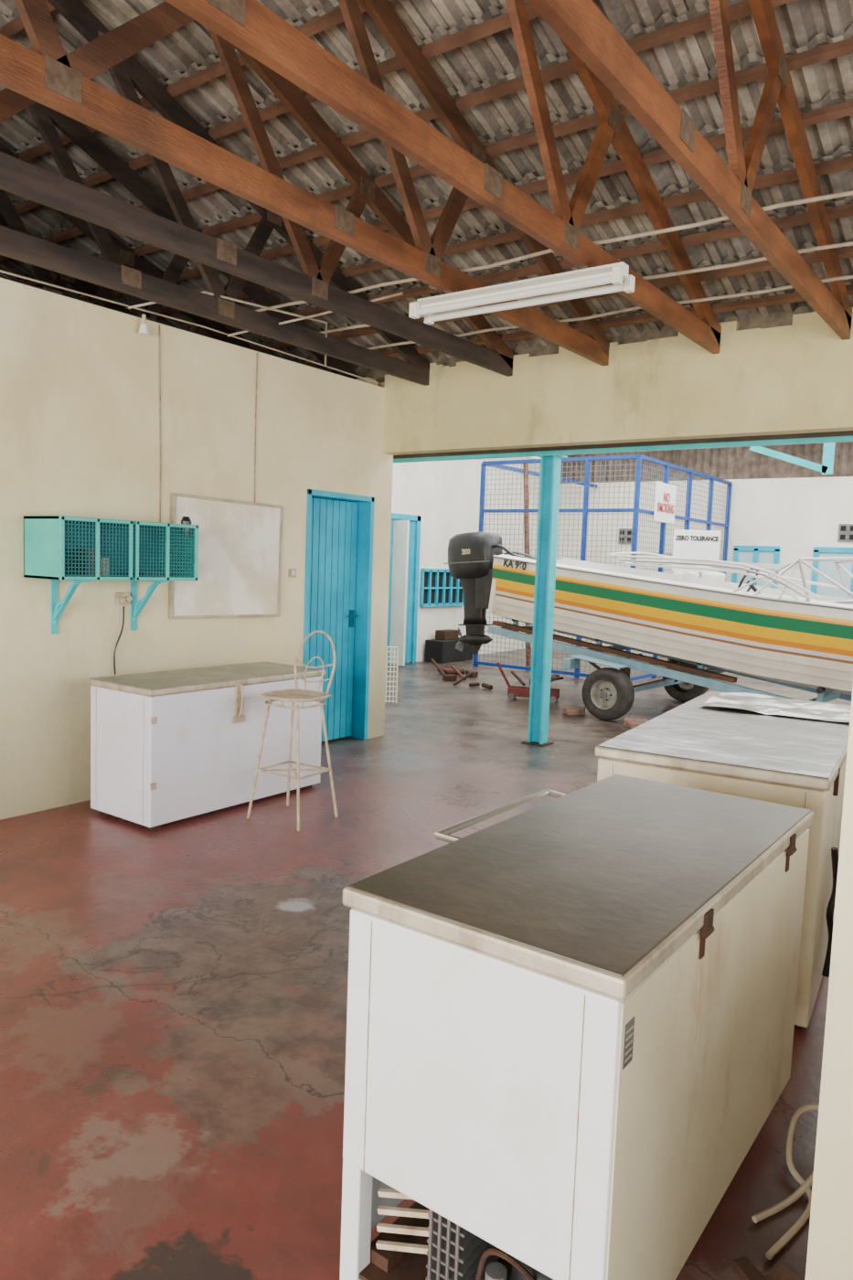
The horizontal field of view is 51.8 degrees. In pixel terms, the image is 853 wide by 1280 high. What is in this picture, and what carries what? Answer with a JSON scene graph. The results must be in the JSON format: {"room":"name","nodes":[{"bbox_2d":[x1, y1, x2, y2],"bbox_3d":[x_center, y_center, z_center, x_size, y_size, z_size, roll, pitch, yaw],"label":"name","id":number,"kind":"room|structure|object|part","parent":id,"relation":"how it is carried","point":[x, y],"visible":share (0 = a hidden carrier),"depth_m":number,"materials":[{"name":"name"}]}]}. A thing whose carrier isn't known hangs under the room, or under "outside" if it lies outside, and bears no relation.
{"room":"boat workshop","nodes":[
{"label":"boat workshop","id":0,"kind":"room"},
{"bbox_2d":[0,213,132,313],"bbox_3d":[-5.133,-3.154,4.308,0.053,2.326,11.543,6,6,36],"label":"roof truss","id":1,"kind":"object","parent":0,"point":[61,280],"depth_m":7.36,"materials":[{"name":"brown wood"}]},
{"bbox_2d":[23,515,198,634],"bbox_3d":[-1.921,-0.409,5.417,0.392,0.750,0.960,6,6,36],"label":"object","id":2,"kind":"structure","parent":0,"point":[78,549],"depth_m":5.29,"materials":[{"name":"teal metal"}]},
{"bbox_3d":[-1.911,-0.526,5.098,0.020,0.360,0.470,6,6,36],"label":"cabinet door","id":3,"kind":"part","parent":2,"relation":"part of","materials":[{"name":"green paint"}]},
{"bbox_3d":[-1.621,-0.551,5.492,0.020,0.360,0.470,6,6,36],"label":"cabinet door","id":4,"kind":"part","parent":2,"relation":"part of","materials":[{"name":"green paint"}]},
{"bbox_2d":[0,142,248,347],"bbox_3d":[-4.480,-3.088,3.833,0.053,2.326,11.543,6,6,36],"label":"roof truss","id":5,"kind":"object","parent":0,"point":[129,259],"depth_m":6.64,"materials":[{"name":"brown wood"}]},
{"bbox_2d":[0,277,393,820],"bbox_3d":[-3.660,-0.393,3.527,0.200,3.090,11.000,6,6,36],"label":"wall","id":6,"kind":"structure","parent":0,"point":[80,411],"depth_m":5.65,"materials":[{"name":"beige paint"}]},
{"bbox_2d":[115,592,132,605],"bbox_3d":[-1.953,-0.267,5.673,0.060,0.080,0.100,6,6,36],"label":"wall socket","id":7,"kind":"object","parent":6,"relation":"attached to","point":[121,598],"depth_m":5.65,"materials":[{"name":"white plastic"}]},
{"bbox_2d":[138,314,149,335],"bbox_3d":[-1.803,-2.014,5.602,0.070,0.120,0.070,6,6,36],"label":"holder","id":8,"kind":"object","parent":6,"relation":"attached to","point":[144,330],"visible":1,"depth_m":5.59,"materials":[{"name":"plastic"}]},
{"bbox_2d":[0,102,359,379],"bbox_3d":[-3.827,-3.022,3.359,0.053,2.326,11.543,6,6,36],"label":"roof truss","id":9,"kind":"object","parent":6,"relation":"on","point":[45,118],"depth_m":5.81,"materials":[{"name":"brown wood"}]},
{"bbox_2d":[113,324,257,674],"bbox_3d":[-1.622,-0.941,6.044,0.043,2.281,1.212,6,6,36],"label":"cable","id":10,"kind":"object","parent":6,"relation":"attached to","point":[122,624],"depth_m":5.81,"materials":[{"name":"plastic"}]},
{"bbox_2d":[168,492,283,618],"bbox_3d":[-1.430,-0.587,6.362,0.035,0.850,1.020,6,6,36],"label":"whiteboard","id":11,"kind":"object","parent":6,"relation":"attached to","point":[240,542],"visible":0.94,"depth_m":6.37,"materials":[{"name":"plastic"}]},
{"bbox_2d":[288,568,296,577],"bbox_3d":[-1.053,-0.527,6.909,0.020,0.070,0.070,6,6,36],"label":"light switch","id":12,"kind":"object","parent":6,"relation":"attached to","point":[292,571],"visible":1,"depth_m":6.90,"materials":[{"name":"beige paint"}]},
{"bbox_2d":[302,489,374,739],"bbox_3d":[-0.818,-0.166,7.461,0.212,2.140,0.830,6,6,36],"label":"door","id":13,"kind":"structure","parent":6,"relation":"in","point":[362,615],"depth_m":7.71,"materials":[{"name":"teal paint"}]},
{"bbox_2d":[308,497,358,742],"bbox_3d":[-0.864,-0.155,7.495,0.040,2.070,0.730,6,6,36],"label":"door leaf","id":14,"kind":"structure","parent":13,"relation":"attached to","point":[334,523],"depth_m":7.55,"materials":[{"name":"teal paint"}]},
{"bbox_3d":[-0.661,-0.185,7.686,0.058,0.150,0.120,6,6,36],"label":"handle","id":15,"kind":"part","parent":13,"relation":"part of","materials":[{"name":"teal metal"}]},
{"bbox_2d":[0,648,851,1279],"bbox_3d":[0.788,1.108,6.445,12.500,0.100,20.800,6,6,36],"label":"floor","id":16,"kind":"structure","parent":0,"point":[174,996],"depth_m":3.11,"materials":[{"name":"red concrete"}]},
{"bbox_2d":[87,661,325,830],"bbox_3d":[-1.362,0.631,5.694,0.655,0.830,1.440,6,6,36],"label":"chest freezer","id":17,"kind":"object","parent":16,"relation":"on","point":[168,746],"visible":0.98,"depth_m":5.27,"materials":[{"name":"white metal"}]},
{"bbox_3d":[-1.365,0.219,5.670,0.594,0.006,1.424,6,6,36],"label":"lid","id":18,"kind":"part","parent":17,"relation":"part of","materials":[{"name":"metal"}]},
{"bbox_2d":[246,629,338,831],"bbox_3d":[-0.792,0.522,5.368,0.418,1.149,0.417,5,6,32],"label":"bar stool","id":19,"kind":"object","parent":16,"relation":"on","point":[296,695],"visible":1,"depth_m":5.37,"materials":[{"name":"beige paint"}]},
{"bbox_3d":[-0.797,0.357,5.337,0.362,0.062,0.362,5,6,32],"label":"stool seat","id":20,"kind":"part","parent":19,"relation":"part of","materials":[{"name":"beige paint"}]},
{"bbox_2d":[384,646,398,703],"bbox_3d":[-0.475,0.380,9.975,0.292,0.633,0.311,2,5,-4],"label":"wire rack","id":21,"kind":"object","parent":16,"relation":"on","point":[390,652],"visible":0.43,"depth_m":9.87,"materials":[{"name":"white metal"}]},
{"bbox_2d":[424,629,472,663],"bbox_3d":[0.378,0.086,14.316,0.350,0.500,0.900,6,6,36],"label":"storage box","id":22,"kind":"object","parent":16,"relation":"on","point":[442,649],"visible":0.9,"depth_m":14.06,"materials":[{"name":"black plastic"}]},
{"bbox_2d":[430,658,563,690],"bbox_3d":[0.694,0.468,11.855,2.023,0.203,1.161,6,6,36],"label":"scrap metal parts","id":23,"kind":"object","parent":16,"relation":"on","point":[448,674],"visible":0.92,"depth_m":11.90,"materials":[{"name":"metal"}]},
{"bbox_2d":[522,463,531,666],"bbox_3d":[1.581,-1.179,13.789,0.274,3.204,0.070,-1,6,-27],"label":"plank","id":24,"kind":"object","parent":16,"relation":"on","point":[526,475],"visible":0.29,"depth_m":13.69,"materials":[{"name":"brown wood"}]},
{"bbox_2d":[496,661,559,703],"bbox_3d":[1.203,0.498,10.471,0.761,0.425,0.280,3,5,13],"label":"jack","id":25,"kind":"object","parent":16,"relation":"on","point":[513,691],"visible":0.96,"depth_m":10.40,"materials":[{"name":"red paint"}]},
{"bbox_2d":[521,453,567,746],"bbox_3d":[1.049,-0.344,7.813,0.220,2.565,0.200,6,6,36],"label":"steel post","id":26,"kind":"object","parent":16,"relation":"on","point":[550,464],"visible":1,"depth_m":7.79,"materials":[{"name":"teal metal"}]},
{"bbox_2d":[393,430,852,463],"bbox_3d":[1.993,-1.617,7.041,11.300,0.175,0.100,6,6,36],"label":"steel beam","id":27,"kind":"structure","parent":26,"relation":"on","point":[843,436],"depth_m":7.16,"materials":[{"name":"teal metal"}]},
{"bbox_2d":[749,442,835,474],"bbox_3d":[3.909,-1.965,9.425,0.862,0.390,0.060,6,6,36],"label":"brace","id":28,"kind":"object","parent":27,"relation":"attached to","point":[826,467],"visible":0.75,"depth_m":9.27,"materials":[{"name":"teal metal"}]},
{"bbox_2d":[562,704,585,715],"bbox_3d":[1.598,0.770,9.534,0.240,0.080,0.219,3,5,13],"label":"brick","id":29,"kind":"object","parent":16,"relation":"on","point":[570,710],"visible":1,"depth_m":9.49,"materials":[{"name":"orange brick"}]},
{"bbox_2d":[339,774,814,1279],"bbox_3d":[0.417,0.957,2.269,0.759,0.920,1.360,6,6,36],"label":"chest freezer","id":30,"kind":"object","parent":16,"relation":"on","point":[570,1017],"visible":1,"depth_m":1.77,"materials":[{"name":"white metal"}]},
{"bbox_3d":[0.245,0.502,2.515,0.120,0.020,0.620,6,6,36],"label":"lid handle","id":31,"kind":"part","parent":30,"relation":"part of","materials":[{"name":"silver metal"}]},
{"bbox_3d":[0.478,0.506,2.196,0.614,0.006,1.344,6,6,36],"label":"lid","id":32,"kind":"part","parent":30,"relation":"part of","materials":[{"name":"metal"}]},
{"bbox_3d":[0.710,0.963,2.059,0.004,0.762,1.324,6,6,36],"label":"panel","id":33,"kind":"part","parent":30,"relation":"part of","materials":[{"name":"metal"}]},
{"bbox_2d":[472,454,732,681],"bbox_3d":[3.006,-1.167,14.452,2.576,3.160,4.010,6,6,36],"label":"cage","id":34,"kind":"object","parent":16,"relation":"on","point":[585,510],"visible":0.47,"depth_m":12.96,"materials":[{"name":"paint"}]},
{"bbox_2d":[653,480,676,523],"bbox_3d":[3.462,-1.979,12.707,0.034,0.560,0.760,6,6,36],"label":"no smoking sign","id":35,"kind":"object","parent":34,"relation":"attached to","point":[665,497],"visible":1,"depth_m":12.66,"materials":[{"name":"white"}]},
{"bbox_2d":[672,529,721,560],"bbox_3d":[3.594,-1.260,11.700,0.601,0.401,0.072,3,5,8],"label":"sign","id":36,"kind":"object","parent":34,"relation":"attached to","point":[698,544],"depth_m":11.67,"materials":[{"name":"white plastic"}]},
{"bbox_2d":[623,716,648,728],"bbox_3d":[2.125,0.845,8.904,0.240,0.080,0.219,3,5,13],"label":"brick","id":37,"kind":"object","parent":16,"relation":"on","point":[630,722],"visible":0.71,"depth_m":8.88,"materials":[{"name":"orange brick"}]},
{"bbox_2d":[630,551,672,661],"bbox_3d":[4.095,-0.585,15.454,0.800,1.900,0.610,6,6,36],"label":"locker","id":38,"kind":"object","parent":16,"relation":"on","point":[666,553],"visible":0.06,"depth_m":15.18,"materials":[{"name":"metal"}]},
{"bbox_2d":[487,618,852,720],"bbox_3d":[3.931,0.470,8.822,7.306,0.971,2.160,6,7,40],"label":"trailer","id":39,"kind":"object","parent":16,"relation":"on","point":[607,693],"visible":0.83,"depth_m":9.31,"materials":[{"name":"paint"}]},
{"bbox_2d":[488,552,852,694],"bbox_3d":[3.594,-0.196,9.057,6.199,1.365,1.767,6,7,40],"label":"motor boat","id":40,"kind":"object","parent":39,"relation":"on","point":[794,636],"visible":1,"depth_m":8.81,"materials":[{"name":"white plastic"}]},
{"bbox_2d":[443,531,535,654],"bbox_3d":[0.861,-0.586,11.348,1.377,1.614,0.444,6,7,40],"label":"outboard engine","id":41,"kind":"object","parent":40,"relation":"attached to","point":[470,554],"visible":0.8,"depth_m":11.36,"materials":[{"name":"black plastic"}]},
{"bbox_3d":[0.507,-1.004,11.349,0.730,0.012,0.022,1,3,40],"label":"cowl trim","id":42,"kind":"part","parent":41,"relation":"part of","materials":[{"name":"silver metal"}]},
{"bbox_3d":[3.647,-0.522,9.003,6.108,0.302,1.760,15,12,39],"label":"rub rail","id":43,"kind":"part","parent":40,"relation":"part of","materials":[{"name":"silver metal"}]},
{"bbox_3d":[3.929,-0.583,8.537,1.677,0.466,0.911,-1,6,-29],"label":"windscreen frame","id":44,"kind":"part","parent":40,"relation":"part of","materials":[{"name":"silver metal"}]},
{"bbox_2d":[672,565,718,572],"bbox_3d":[3.584,-0.945,11.728,0.594,0.090,0.072,3,5,8],"label":"bench","id":45,"kind":"object","parent":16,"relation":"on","point":[673,569],"depth_m":11.71,"materials":[{"name":"white"}]},
{"bbox_2d":[594,690,851,1027],"bbox_3d":[1.490,0.826,4.031,0.862,0.943,1.950,5,6,30],"label":"chest freezer","id":46,"kind":"object","parent":16,"relation":"on","point":[787,752],"visible":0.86,"depth_m":3.30,"materials":[{"name":"metal"}]},
{"bbox_3d":[1.492,0.381,4.000,0.814,0.006,1.934,5,6,30],"label":"lid","id":47,"kind":"part","parent":46,"relation":"part of","materials":[{"name":"grey metal"}]},
{"bbox_2d":[732,1256,800,1279],"bbox_3d":[0.719,1.433,1.892,0.166,0.050,0.282,7,7,41],"label":"timber offcut","id":48,"kind":"object","parent":16,"relation":"on","point":[745,1269],"visible":1,"depth_m":1.96,"materials":[{"name":"brown wood"}]},
{"bbox_2d":[751,1104,819,1259],"bbox_3d":[0.957,1.388,2.279,0.118,0.098,0.563,6,6,36],"label":"loose cable","id":49,"kind":"object","parent":16,"relation":"on","point":[805,1187],"visible":0.73,"depth_m":2.24,"materials":[{"name":"plastic"}]},
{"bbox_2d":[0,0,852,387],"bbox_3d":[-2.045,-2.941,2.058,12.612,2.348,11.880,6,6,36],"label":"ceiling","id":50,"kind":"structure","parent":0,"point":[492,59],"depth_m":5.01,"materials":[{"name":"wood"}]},
{"bbox_2d":[0,0,852,383],"bbox_3d":[-2.011,-2.887,2.036,12.300,2.082,11.255,6,6,36],"label":"roof","id":51,"kind":"structure","parent":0,"point":[741,9],"depth_m":5.07,"materials":[{"name":"grey metal"}]},
{"bbox_2d":[0,190,852,383],"bbox_3d":[1.797,-1.857,3.841,7.906,0.156,3.300,6,6,36],"label":"conduit","id":52,"kind":"object","parent":51,"relation":"attached to","point":[847,193],"visible":0.54,"depth_m":5.14,"materials":[{"name":"plastic"}]},
{"bbox_2d":[408,261,635,324],"bbox_3d":[0.466,-1.828,4.620,1.260,0.132,0.220,6,6,36],"label":"fluorescent light","id":53,"kind":"object","parent":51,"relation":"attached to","point":[614,273],"visible":0.97,"depth_m":4.54,"materials":[{"name":"white metal"}]},
{"bbox_2d":[387,457,540,664],"bbox_3d":[-0.301,-1.442,13.723,0.200,3.600,9.500,6,6,36],"label":"wall","id":54,"kind":"structure","parent":0,"point":[445,494],"depth_m":14.49,"materials":[{"name":"white paint"}]},
{"bbox_2d":[391,512,421,662],"bbox_3d":[-0.494,-0.761,13.331,0.060,2.300,1.170,6,6,36],"label":"door","id":55,"kind":"structure","parent":54,"relation":"in","point":[418,518],"depth_m":13.72,"materials":[{"name":"teal paint"}]},
{"bbox_2d":[388,520,409,665],"bbox_3d":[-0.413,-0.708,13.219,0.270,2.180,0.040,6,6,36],"label":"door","id":56,"kind":"structure","parent":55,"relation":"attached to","point":[400,528],"depth_m":13.19,"materials":[{"name":"white paint"}]},
{"bbox_2d":[386,518,415,663],"bbox_3d":[-0.515,-0.732,13.331,0.030,2.200,1.003,6,6,36],"label":"door leaf","id":57,"kind":"structure","parent":55,"relation":"attached to","point":[412,524],"depth_m":13.62,"materials":[{"name":"teal paint"}]},
{"bbox_2d":[418,568,463,607],"bbox_3d":[0.280,-0.858,14.390,0.050,0.610,1.240,6,6,36],"label":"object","id":58,"kind":"object","parent":54,"relation":"in","point":[437,588],"visible":0.77,"depth_m":14.31,"materials":[{"name":"teal paint"}]},
{"bbox_2d":[353,299,852,455],"bbox_3d":[1.079,-0.634,6.773,12.300,3.330,0.150,6,6,36],"label":"wall","id":59,"kind":"structure","parent":0,"point":[782,377],"depth_m":6.29,"materials":[{"name":"paint"}]},
{"bbox_2d":[0,0,430,385],"bbox_3d":[-3.174,-2.956,2.884,0.053,2.326,11.543,6,6,36],"label":"roof truss","id":60,"kind":"object","parent":59,"relation":"on","point":[129,75],"depth_m":5.25,"materials":[{"name":"brown wood"}]},
{"bbox_2d":[0,28,514,376],"bbox_3d":[-2.521,-2.890,2.410,0.053,2.326,11.543,6,6,36],"label":"roof truss","id":61,"kind":"object","parent":59,"relation":"on","point":[19,177],"depth_m":4.77,"materials":[{"name":"brown wood"}]},
{"bbox_2d":[0,0,610,366],"bbox_3d":[-1.868,-2.824,1.935,0.053,2.326,11.543,6,6,36],"label":"roof truss","id":62,"kind":"object","parent":59,"relation":"on","point":[59,81],"depth_m":3.81,"materials":[{"name":"brown wood"}]},
{"bbox_2d":[164,0,721,353],"bbox_3d":[-1.215,-2.758,1.461,0.053,2.326,11.543,6,6,36],"label":"roof truss","id":63,"kind":"object","parent":59,"relation":"on","point":[249,26],"depth_m":3.71,"materials":[{"name":"brown wood"}]},
{"bbox_2d":[429,307,852,369],"bbox_3d":[2.884,-2.022,5.334,7.671,0.108,0.096,6,6,36],"label":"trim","id":64,"kind":"structure","parent":59,"relation":"attached to","point":[808,317],"depth_m":5.92,"materials":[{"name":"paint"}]},
{"bbox_2d":[525,0,852,340],"bbox_3d":[-0.562,-2.692,0.986,0.053,2.326,11.543,6,6,36],"label":"roof truss","id":65,"kind":"object","parent":59,"relation":"on","point":[580,24],"depth_m":3.54,"materials":[{"name":"brown wood"}]},
{"bbox_2d":[552,441,852,650],"bbox_3d":[7.090,-1.459,14.078,11.300,4.100,0.200,6,6,36],"label":"wall","id":66,"kind":"structure","parent":0,"point":[797,516],"depth_m":15.12,"materials":[{"name":"white paint"}]},
{"bbox_2d":[618,523,852,543],"bbox_3d":[5.254,-1.832,15.254,4.080,0.380,0.035,6,6,36],"label":"block","id":67,"kind":"object","parent":66,"relation":"attached to","point":[845,530],"visible":0.88,"depth_m":14.19,"materials":[{"name":"black concrete"}]},
{"bbox_2d":[731,545,780,588],"bbox_3d":[5.620,-1.105,15.023,0.760,1.010,0.050,6,6,36],"label":"window","id":68,"kind":"structure","parent":66,"relation":"in","point":[746,554],"depth_m":14.98,"materials":[{"name":"teal paint"}]},
{"bbox_3d":[5.626,-1.105,15.031,0.680,0.920,0.010,6,6,36],"label":"pane","id":69,"kind":"part","parent":68,"relation":"part of","materials":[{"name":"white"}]},
{"bbox_2d":[810,546,852,598],"bbox_3d":[6.878,-0.977,14.109,1.280,1.010,0.050,6,6,36],"label":"window","id":70,"kind":"structure","parent":66,"relation":"in","point":[828,569],"depth_m":14.30,"materials":[{"name":"glass"}]},
{"bbox_2d":[805,684,852,1279],"bbox_3d":[1.486,0.072,0.914,1.862,3.000,0.220,6,6,36],"label":"wall","id":71,"kind":"structure","parent":0,"point":[830,1236],"depth_m":1.42,"materials":[{"name":"beige paint"}]}
]}

